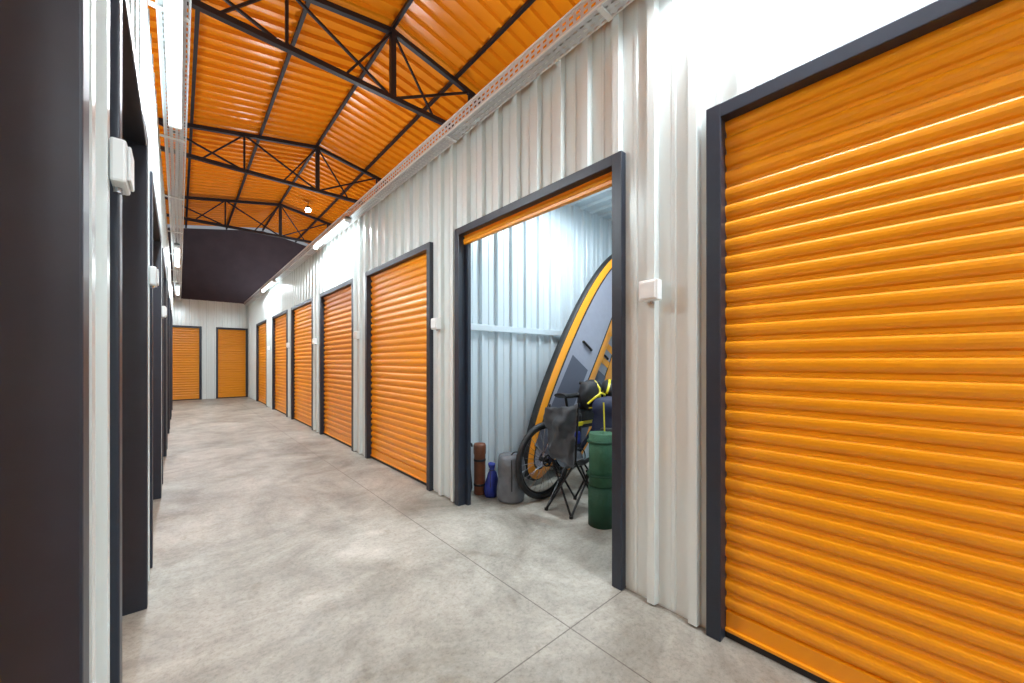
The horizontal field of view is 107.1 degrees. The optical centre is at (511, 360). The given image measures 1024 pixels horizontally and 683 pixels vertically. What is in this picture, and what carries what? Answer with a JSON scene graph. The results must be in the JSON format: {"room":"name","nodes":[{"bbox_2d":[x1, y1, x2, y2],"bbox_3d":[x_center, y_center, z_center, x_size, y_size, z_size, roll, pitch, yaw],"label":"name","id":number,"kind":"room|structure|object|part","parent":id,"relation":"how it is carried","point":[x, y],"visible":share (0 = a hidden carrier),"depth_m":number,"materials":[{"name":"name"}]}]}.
{"room":"self-storage corridor","nodes":[
{"label":"self-storage corridor","id":0,"kind":"room"},
{"bbox_2d":[89,0,172,682],"bbox_3d":[-3.131,-0.350,3.306,0.086,3.100,17.100,0,0,-41],"label":"wall","id":1,"kind":"structure","parent":0,"point":[99,10],"depth_m":0.83,"materials":[{"name":"white metal"}]},
{"bbox_2d":[0,0,88,682],"bbox_3d":[-0.378,0.050,0.161,0.126,2.300,1.180,0,0,-41],"label":"frame","id":2,"kind":"object","parent":1,"relation":"attached to","point":[44,44],"visible":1,"depth_m":0.57,"materials":[{"name":"grey metal"}]},
{"bbox_2d":[109,137,133,195],"bbox_3d":[-0.928,-0.454,0.901,0.035,0.112,0.100,0,0,-41],"label":"sensor box","id":3,"kind":"object","parent":1,"relation":"attached to","point":[121,160],"visible":1,"depth_m":0.87,"materials":[{"name":"white plastic"}]},
{"bbox_2d":[110,0,147,682],"bbox_3d":[-1.455,0.050,1.383,0.126,2.300,1.200,0,0,-41],"label":"frame","id":4,"kind":"object","parent":1,"relation":"attached to","point":[128,214],"visible":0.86,"depth_m":1.77,"materials":[{"name":"grey metal"}]},
{"bbox_2d":[149,266,158,287],"bbox_3d":[-1.960,-0.454,2.071,0.035,0.112,0.100,0,0,-41],"label":"sensor box","id":5,"kind":"object","parent":1,"relation":"attached to","point":[153,271],"visible":1,"depth_m":2.04,"materials":[{"name":"white plastic"}]},
{"bbox_2d":[150,171,161,567],"bbox_3d":[-2.639,0.050,2.726,0.126,2.300,1.540,0,0,-41],"label":"frame","id":6,"kind":"object","parent":1,"relation":"attached to","point":[155,233],"visible":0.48,"depth_m":3.27,"materials":[{"name":"grey metal"}]},
{"bbox_2d":[162,248,166,483],"bbox_3d":[-3.935,0.050,4.196,0.126,2.300,1.500,0,0,-41],"label":"frame","id":7,"kind":"object","parent":1,"relation":"attached to","point":[164,274],"visible":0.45,"depth_m":4.74,"materials":[{"name":"grey metal"}]},
{"bbox_2d":[162,306,166,317],"bbox_3d":[-3.250,-0.454,3.534,0.035,0.112,0.100,0,0,-41],"label":"sensor box","id":8,"kind":"object","parent":1,"relation":"attached to","point":[164,308],"visible":0.96,"depth_m":3.50,"materials":[{"name":"white plastic"}]},
{"bbox_2d":[167,280,169,448],"bbox_3d":[-5.241,0.050,5.678,0.126,2.300,1.550,0,0,-41],"label":"frame","id":9,"kind":"object","parent":1,"relation":"attached to","point":[168,295],"visible":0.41,"depth_m":6.25,"materials":[{"name":"grey metal"}]},
{"bbox_2d":[148,0,191,300],"bbox_3d":[-3.761,-1.878,4.216,0.167,0.116,19.200,0,0,-41],"label":"cable tray","id":10,"kind":"object","parent":1,"relation":"attached to","point":[175,199],"visible":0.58,"depth_m":3.14,"materials":[{"name":"silver metal"}]},
{"bbox_2d":[163,0,182,129],"bbox_3d":[-1.999,-1.780,2.237,0.075,0.075,1.600,0,0,-41],"label":"light","id":11,"kind":"object","parent":10,"relation":"attached to","point":[173,9],"visible":1,"depth_m":2.21,"materials":[{"name":"white plastic"}]},
{"bbox_2d":[174,243,179,267],"bbox_3d":[-5.702,-1.780,6.438,0.075,0.075,1.600,0,0,-41],"label":"light","id":12,"kind":"object","parent":10,"relation":"attached to","point":[176,245],"visible":1,"depth_m":6.29,"materials":[{"name":"white plastic"}]},
{"bbox_2d":[175,283,179,294],"bbox_3d":[-8.348,-1.780,9.438,0.075,0.075,1.600,0,0,-41],"label":"light","id":13,"kind":"object","parent":10,"relation":"attached to","point":[177,285],"visible":1,"depth_m":9.24,"materials":[{"name":"white plastic"}]},
{"bbox_2d":[170,302,170,419],"bbox_3d":[-6.564,0.050,7.178,0.126,2.300,1.550,0,0,-41],"label":"frame","id":14,"kind":"object","parent":1,"relation":"attached to","point":[170,302],"visible":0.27,"depth_m":7.75,"materials":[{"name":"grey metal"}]},
{"bbox_2d":[171,310,172,416],"bbox_3d":[-7.887,0.050,8.678,0.126,2.300,1.550,0,0,-41],"label":"frame","id":15,"kind":"object","parent":1,"relation":"attached to","point":[171,310],"visible":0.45,"depth_m":8.14,"materials":[{"name":"grey metal"}]},
{"bbox_2d":[173,298,248,398],"bbox_3d":[-10.753,-0.350,10.926,5.220,3.100,0.086,0,0,-41],"label":"wall","id":16,"kind":"structure","parent":0,"point":[210,315],"depth_m":11.96,"materials":[{"name":"white metal"}]},
{"bbox_2d":[173,327,198,399],"bbox_3d":[-10.053,0.070,11.561,0.750,2.200,0.028,0,0,-41],"label":"shutter","id":17,"kind":"object","parent":16,"relation":"attached to","point":[185,340],"visible":0.68,"depth_m":11.60,"materials":[{"name":"orange metal"}]},
{"bbox_2d":[173,325,201,399],"bbox_3d":[-10.038,0.060,11.544,0.870,2.280,0.065,0,0,-41],"label":"frame","id":18,"kind":"object","parent":16,"relation":"attached to","point":[180,326],"visible":0.44,"depth_m":11.79,"materials":[{"name":"grey metal"}]},
{"bbox_2d":[218,329,245,397],"bbox_3d":[-9.152,0.070,12.355,0.730,2.200,0.028,0,0,-41],"label":"shutter","id":19,"kind":"object","parent":16,"relation":"attached to","point":[231,343],"visible":1,"depth_m":12.36,"materials":[{"name":"orange metal"}]},
{"bbox_2d":[216,327,247,398],"bbox_3d":[-9.137,0.060,12.338,0.850,2.280,0.065,0,0,-41],"label":"frame","id":20,"kind":"object","parent":16,"relation":"attached to","point":[217,328],"visible":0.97,"depth_m":12.29,"materials":[{"name":"grey metal"}]},
{"bbox_2d":[168,228,307,303],"bbox_3d":[-10.297,-2.085,15.611,12.100,6.570,0.001,0,0,-41],"label":"wall","id":21,"kind":"structure","parent":0,"point":[218,265],"depth_m":14.86,"materials":[{"name":"paint"}]},
{"bbox_2d":[185,0,535,241],"bbox_3d":[-2.844,-4.845,7.158,12.050,1.170,22.500,0,0,-41],"label":"roof beams","id":22,"kind":"structure","parent":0,"point":[528,3],"depth_m":7.16,"materials":[{"name":"black metal"}]},
{"bbox_2d":[148,0,599,244],"bbox_3d":[-2.844,-4.905,7.158,12.100,1.179,22.500,0,0,-41],"label":"ceiling","id":23,"kind":"structure","parent":0,"point":[237,72],"depth_m":7.26,"materials":[{"name":"orange metal"}]},
{"bbox_2d":[305,206,310,212],"bbox_3d":[-6.726,-5.075,12.468,0.200,0.350,0.200,0,0,-41],"label":"lamp","id":24,"kind":"object","parent":23,"relation":"hanging from","point":[307,208],"visible":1,"depth_m":12.41,"materials":[{"name":"white metal"}]},
{"bbox_2d":[122,397,816,682],"bbox_3d":[-2.844,1.250,7.158,12.100,0.100,22.500,0,0,-41],"label":"floor","id":25,"kind":"structure","parent":0,"point":[283,552],"depth_m":2.04,"materials":[{"name":"concrete"}]},
{"bbox_2d":[473,442,485,495],"bbox_3d":[-0.292,0.970,3.416,0.112,0.460,0.112,0,0,-41],"label":"case","id":26,"kind":"object","parent":25,"relation":"on","point":[479,448],"visible":0.91,"depth_m":3.37,"materials":[{"name":"brown leather"}]},
{"bbox_2d":[484,463,496,497],"bbox_3d":[-0.175,1.053,3.349,0.141,0.293,0.111,0,0,-41],"label":"drawstring bag","id":27,"kind":"object","parent":25,"relation":"on","point":[490,483],"visible":0.91,"depth_m":3.31,"materials":[{"name":"blue fabric"}]},
{"bbox_2d":[496,451,525,503],"bbox_3d":[-0.005,0.982,3.261,0.247,0.436,0.251,0,0,-41],"label":"sack","id":28,"kind":"object","parent":25,"relation":"on","point":[509,491],"visible":0.77,"depth_m":3.16,"materials":[{"name":"grey fabric"}]},
{"bbox_2d":[515,379,611,498],"bbox_3d":[0.679,0.690,3.645,1.710,1.020,0.528,0,1,-41],"label":"bicycle","id":29,"kind":"object","parent":25,"relation":"on","point":[589,391],"visible":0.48,"depth_m":3.41,"materials":[{"name":"black rubber"}]},
{"bbox_3d":[0.620,0.654,3.598,0.902,0.540,0.140,0,1,-41],"label":"frame","id":30,"kind":"part","parent":29,"relation":"part of","materials":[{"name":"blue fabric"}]},
{"bbox_2d":[544,402,588,519],"bbox_3d":[0.471,0.760,3.062,0.434,0.880,0.297,0,0,-41],"label":"folding camp chair","id":31,"kind":"object","parent":25,"relation":"on","point":[562,421],"visible":0.93,"depth_m":2.93,"materials":[{"name":"grey fabric"}]},
{"bbox_2d":[523,254,611,480],"bbox_3d":[0.764,-0.083,4.149,1.734,2.489,0.163,0,0,-38],"label":"paddle board","id":32,"kind":"object","parent":25,"relation":"on","point":[579,352],"visible":0.55,"depth_m":4.05,"materials":[{"name":"grey plastic"},{"name":"orange-yellow plastic"},{"name":"black rubber"}]},
{"bbox_3d":[0.830,-0.164,4.146,0.162,0.115,0.032,0,0,-41],"label":"carry handle","id":33,"kind":"part","parent":32,"relation":"part of","materials":[{"name":"black plastic"}]},
{"bbox_2d":[556,335,611,470],"bbox_3d":[1.052,0.018,4.564,1.538,2.391,0.167,0,0,-38],"label":"paddle board","id":34,"kind":"object","parent":25,"relation":"on","point":[604,373],"visible":0.09,"depth_m":4.56,"materials":[{"name":"orange plastic"}]},
{"bbox_2d":[587,431,611,529],"bbox_3d":[0.658,0.865,2.786,0.208,0.670,0.206,0,0,-41],"label":"barrel","id":35,"kind":"object","parent":25,"relation":"on","point":[599,472],"visible":0.91,"depth_m":2.70,"materials":[{"name":"green plastic"}]},
{"bbox_2d":[592,396,611,431],"bbox_3d":[0.875,0.760,3.400,0.321,0.880,0.378,0,0,4],"label":"backpack","id":36,"kind":"object","parent":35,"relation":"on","point":[602,406],"visible":0.21,"depth_m":3.32,"materials":[{"name":"blue fabric"}]},
{"bbox_2d":[471,204,611,490],"bbox_3d":[0.571,-0.330,4.327,2.920,3.060,0.064,0,0,-41],"label":"wall","id":37,"kind":"structure","parent":0,"point":[532,273],"depth_m":3.90,"materials":[{"name":"white metal"}]},
{"bbox_2d":[471,324,562,335],"bbox_3d":[0.601,-0.310,4.293,2.920,0.060,0.026,0,0,-41],"label":"trim","id":38,"kind":"structure","parent":37,"relation":"attached to","point":[476,327],"depth_m":3.77,"materials":[{"name":"white paint"}]},
{"bbox_2d":[570,187,611,221],"bbox_3d":[1.202,-1.831,3.573,2.870,0.028,1.970,0,0,-41],"label":"ceiling","id":39,"kind":"structure","parent":0,"point":[599,203],"depth_m":4.43,"materials":[{"name":"white paint"}]},
{"bbox_2d":[249,0,935,627],"bbox_3d":[-2.404,-0.350,5.413,0.086,3.100,19.300,0,0,-41],"label":"wall","id":40,"kind":"structure","parent":0,"point":[642,85],"depth_m":1.91,"materials":[{"name":"white metal"}]},
{"bbox_2d":[165,194,330,242],"bbox_3d":[-7.903,-4.775,12.896,12.014,1.184,0.085,0,0,-41],"label":"roof truss","id":41,"kind":"object","parent":40,"relation":"attached to","point":[281,206],"depth_m":12.39,"materials":[{"name":"black metal"}]},
{"bbox_2d":[256,320,266,406],"bbox_3d":[-7.025,0.050,10.637,0.070,2.300,1.750,0,0,-41],"label":"frame","id":42,"kind":"object","parent":40,"relation":"attached to","point":[264,321],"visible":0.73,"depth_m":11.24,"materials":[{"name":"grey metal"}]},
{"bbox_2d":[258,323,265,403],"bbox_3d":[-7.006,0.060,10.654,0.028,2.220,1.630,0,0,-41],"label":"shutter","id":43,"kind":"object","parent":40,"relation":"attached to","point":[262,328],"visible":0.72,"depth_m":10.74,"materials":[{"name":"orange metal"}]},
{"bbox_2d":[158,117,387,204],"bbox_3d":[-4.861,-4.775,9.446,12.014,1.184,0.085,0,0,-41],"label":"roof truss","id":44,"kind":"object","parent":40,"relation":"attached to","point":[317,149],"depth_m":8.86,"materials":[{"name":"black metal"}]},
{"bbox_2d":[272,310,287,416],"bbox_3d":[-5.355,0.050,8.743,0.070,2.300,1.700,0,0,-41],"label":"frame","id":45,"kind":"object","parent":40,"relation":"attached to","point":[274,317],"visible":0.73,"depth_m":9.31,"materials":[{"name":"grey metal"}]},
{"bbox_2d":[275,314,285,413],"bbox_3d":[-5.337,0.060,8.760,0.028,2.220,1.580,0,0,-41],"label":"shutter","id":46,"kind":"object","parent":40,"relation":"attached to","point":[280,348],"visible":0.66,"depth_m":8.83,"materials":[{"name":"orange metal"}]},
{"bbox_2d":[291,297,312,429],"bbox_3d":[-3.977,0.050,7.179,0.070,2.300,1.670,0,0,-41],"label":"frame","id":47,"kind":"object","parent":40,"relation":"attached to","point":[310,300],"visible":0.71,"depth_m":7.74,"materials":[{"name":"grey metal"}]},
{"bbox_2d":[294,303,310,425],"bbox_3d":[-3.958,0.060,7.196,0.028,2.220,1.550,0,0,-41],"label":"shutter","id":48,"kind":"object","parent":40,"relation":"attached to","point":[302,315],"visible":0.68,"depth_m":7.26,"materials":[{"name":"orange metal"}]},
{"bbox_2d":[312,338,316,344],"bbox_3d":[-3.316,-0.324,6.342,0.052,0.112,0.100,0,0,-41],"label":"sensor box","id":49,"kind":"object","parent":40,"relation":"attached to","point":[314,340],"visible":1,"depth_m":6.31,"materials":[{"name":"white plastic"}]},
{"bbox_2d":[187,0,482,128],"bbox_3d":[-1.932,-4.775,6.123,12.014,1.184,0.085,0,0,-41],"label":"roof truss","id":50,"kind":"object","parent":40,"relation":"attached to","point":[263,34],"depth_m":5.72,"materials":[{"name":"black metal"}]},
{"bbox_2d":[319,278,352,450],"bbox_3d":[-2.608,0.050,5.627,0.070,2.300,1.590,0,0,-41],"label":"frame","id":51,"kind":"object","parent":40,"relation":"attached to","point":[348,283],"visible":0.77,"depth_m":6.16,"materials":[{"name":"grey metal"}]},
{"bbox_2d":[324,286,350,445],"bbox_3d":[-2.589,0.060,5.643,0.028,2.220,1.470,0,0,-41],"label":"shutter","id":52,"kind":"object","parent":40,"relation":"attached to","point":[337,307],"visible":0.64,"depth_m":5.66,"materials":[{"name":"orange metal"}]},
{"bbox_2d":[324,433,350,447],"bbox_3d":[-2.584,1.185,5.647,0.020,0.031,1.474,0,0,-41],"label":"seal","id":53,"kind":"object","parent":52,"relation":"attached to","point":[324,433],"visible":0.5,"depth_m":5.62,"materials":[{"name":"black rubber"}]},
{"bbox_2d":[353,331,359,339],"bbox_3d":[-1.993,-0.324,4.842,0.052,0.112,0.100,0,0,-41],"label":"sensor box","id":54,"kind":"object","parent":40,"relation":"attached to","point":[356,334],"visible":1,"depth_m":4.81,"materials":[{"name":"white plastic"}]},
{"bbox_2d":[370,253,425,482],"bbox_3d":[-1.246,0.060,4.120,0.028,2.220,1.490,0,0,-41],"label":"shutter","id":55,"kind":"object","parent":40,"relation":"attached to","point":[398,296],"visible":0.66,"depth_m":4.07,"materials":[{"name":"orange metal"}]},
{"bbox_2d":[371,456,425,484],"bbox_3d":[-1.242,1.185,4.124,0.020,0.031,1.494,0,0,-41],"label":"seal","id":56,"kind":"object","parent":55,"relation":"attached to","point":[392,467],"visible":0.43,"depth_m":4.06,"materials":[{"name":"black rubber"}]},
{"bbox_2d":[365,242,433,490],"bbox_3d":[-1.265,0.050,4.104,0.070,2.300,1.610,0,0,-41],"label":"frame","id":57,"kind":"object","parent":40,"relation":"attached to","point":[427,248],"visible":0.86,"depth_m":3.52,"materials":[{"name":"grey metal"}]},
{"bbox_2d":[431,318,440,330],"bbox_3d":[-0.677,-0.324,3.349,0.052,0.112,0.100,0,0,-41],"label":"sensor box","id":58,"kind":"object","parent":40,"relation":"attached to","point":[435,322],"visible":1,"depth_m":3.32,"materials":[{"name":"white plastic"}]},
{"bbox_2d":[244,0,633,305],"bbox_3d":[-2.479,-1.878,5.346,0.112,0.116,19.200,0,0,-41],"label":"cable tray","id":59,"kind":"object","parent":40,"relation":"attached to","point":[603,11],"visible":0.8,"depth_m":2.66,"materials":[{"name":"silver metal"}]},
{"bbox_2d":[261,279,275,291],"bbox_3d":[-5.810,-1.780,9.009,0.075,0.075,1.550,0,0,-41],"label":"light","id":60,"kind":"object","parent":59,"relation":"attached to","point":[272,281],"visible":1,"depth_m":8.87,"materials":[{"name":"white plastic"}]},
{"bbox_2d":[312,216,350,249],"bbox_3d":[-2.569,-1.780,5.334,0.075,0.075,1.550,0,0,-41],"label":"light","id":61,"kind":"object","parent":59,"relation":"attached to","point":[346,219],"visible":1,"depth_m":5.19,"materials":[{"name":"white plastic"}]},
{"bbox_2d":[465,244,470,504],"bbox_3d":[0.108,0.050,2.622,0.030,2.300,1.480,0,0,-41],"label":"rails","id":62,"kind":"object","parent":40,"relation":"attached to","point":[468,246],"visible":0.32,"depth_m":3.15,"materials":[{"name":"grey metal"}]},
{"bbox_2d":[463,172,611,244],"bbox_3d":[0.091,-1.030,2.607,0.036,0.120,1.470,0,0,-41],"label":"shutter","id":63,"kind":"object","parent":40,"relation":"attached to","point":[603,182],"visible":0.55,"depth_m":2.45,"materials":[{"name":"orange metal"}]},
{"bbox_2d":[455,150,625,590],"bbox_3d":[0.071,0.050,2.589,0.070,2.300,1.590,0,0,-41],"label":"frame","id":64,"kind":"object","parent":40,"relation":"attached to","point":[615,163],"visible":0.95,"depth_m":2.00,"materials":[{"name":"grey metal"}]},
{"bbox_2d":[639,278,661,303],"bbox_3d":[0.665,-0.334,1.827,0.052,0.112,0.100,0,0,-41],"label":"sensor box","id":65,"kind":"object","parent":40,"relation":"attached to","point":[650,291],"visible":1,"depth_m":1.80,"materials":[{"name":"white plastic"}]},
{"bbox_2d":[706,0,1002,641],"bbox_3d":[1.403,0.050,1.077,0.070,2.300,1.600,0,0,-41],"label":"frame","id":66,"kind":"object","parent":40,"relation":"attached to","point":[937,14],"visible":1,"depth_m":1.62,"materials":[{"name":"grey metal"}]},
{"bbox_2d":[725,0,1023,682],"bbox_3d":[1.422,0.060,1.094,0.028,2.220,1.480,0,0,-41],"label":"shutter","id":67,"kind":"object","parent":40,"relation":"attached to","point":[874,210],"visible":1,"depth_m":1.28,"materials":[{"name":"orange metal"}]},
{"bbox_2d":[725,631,829,682],"bbox_3d":[1.427,1.185,1.098,0.020,0.031,1.484,0,0,-41],"label":"seal","id":68,"kind":"object","parent":67,"relation":"attached to","point":[779,660],"visible":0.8,"depth_m":1.51,"materials":[{"name":"black rubber"}]},
{"bbox_2d":[726,134,726,558],"bbox_3d":[1.876,-0.330,2.847,2.920,3.060,0.070,0,0,-41],"label":"wall","id":69,"kind":"structure","parent":0,"point":[726,134],"depth_m":2.29,"materials":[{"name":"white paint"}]}
]}

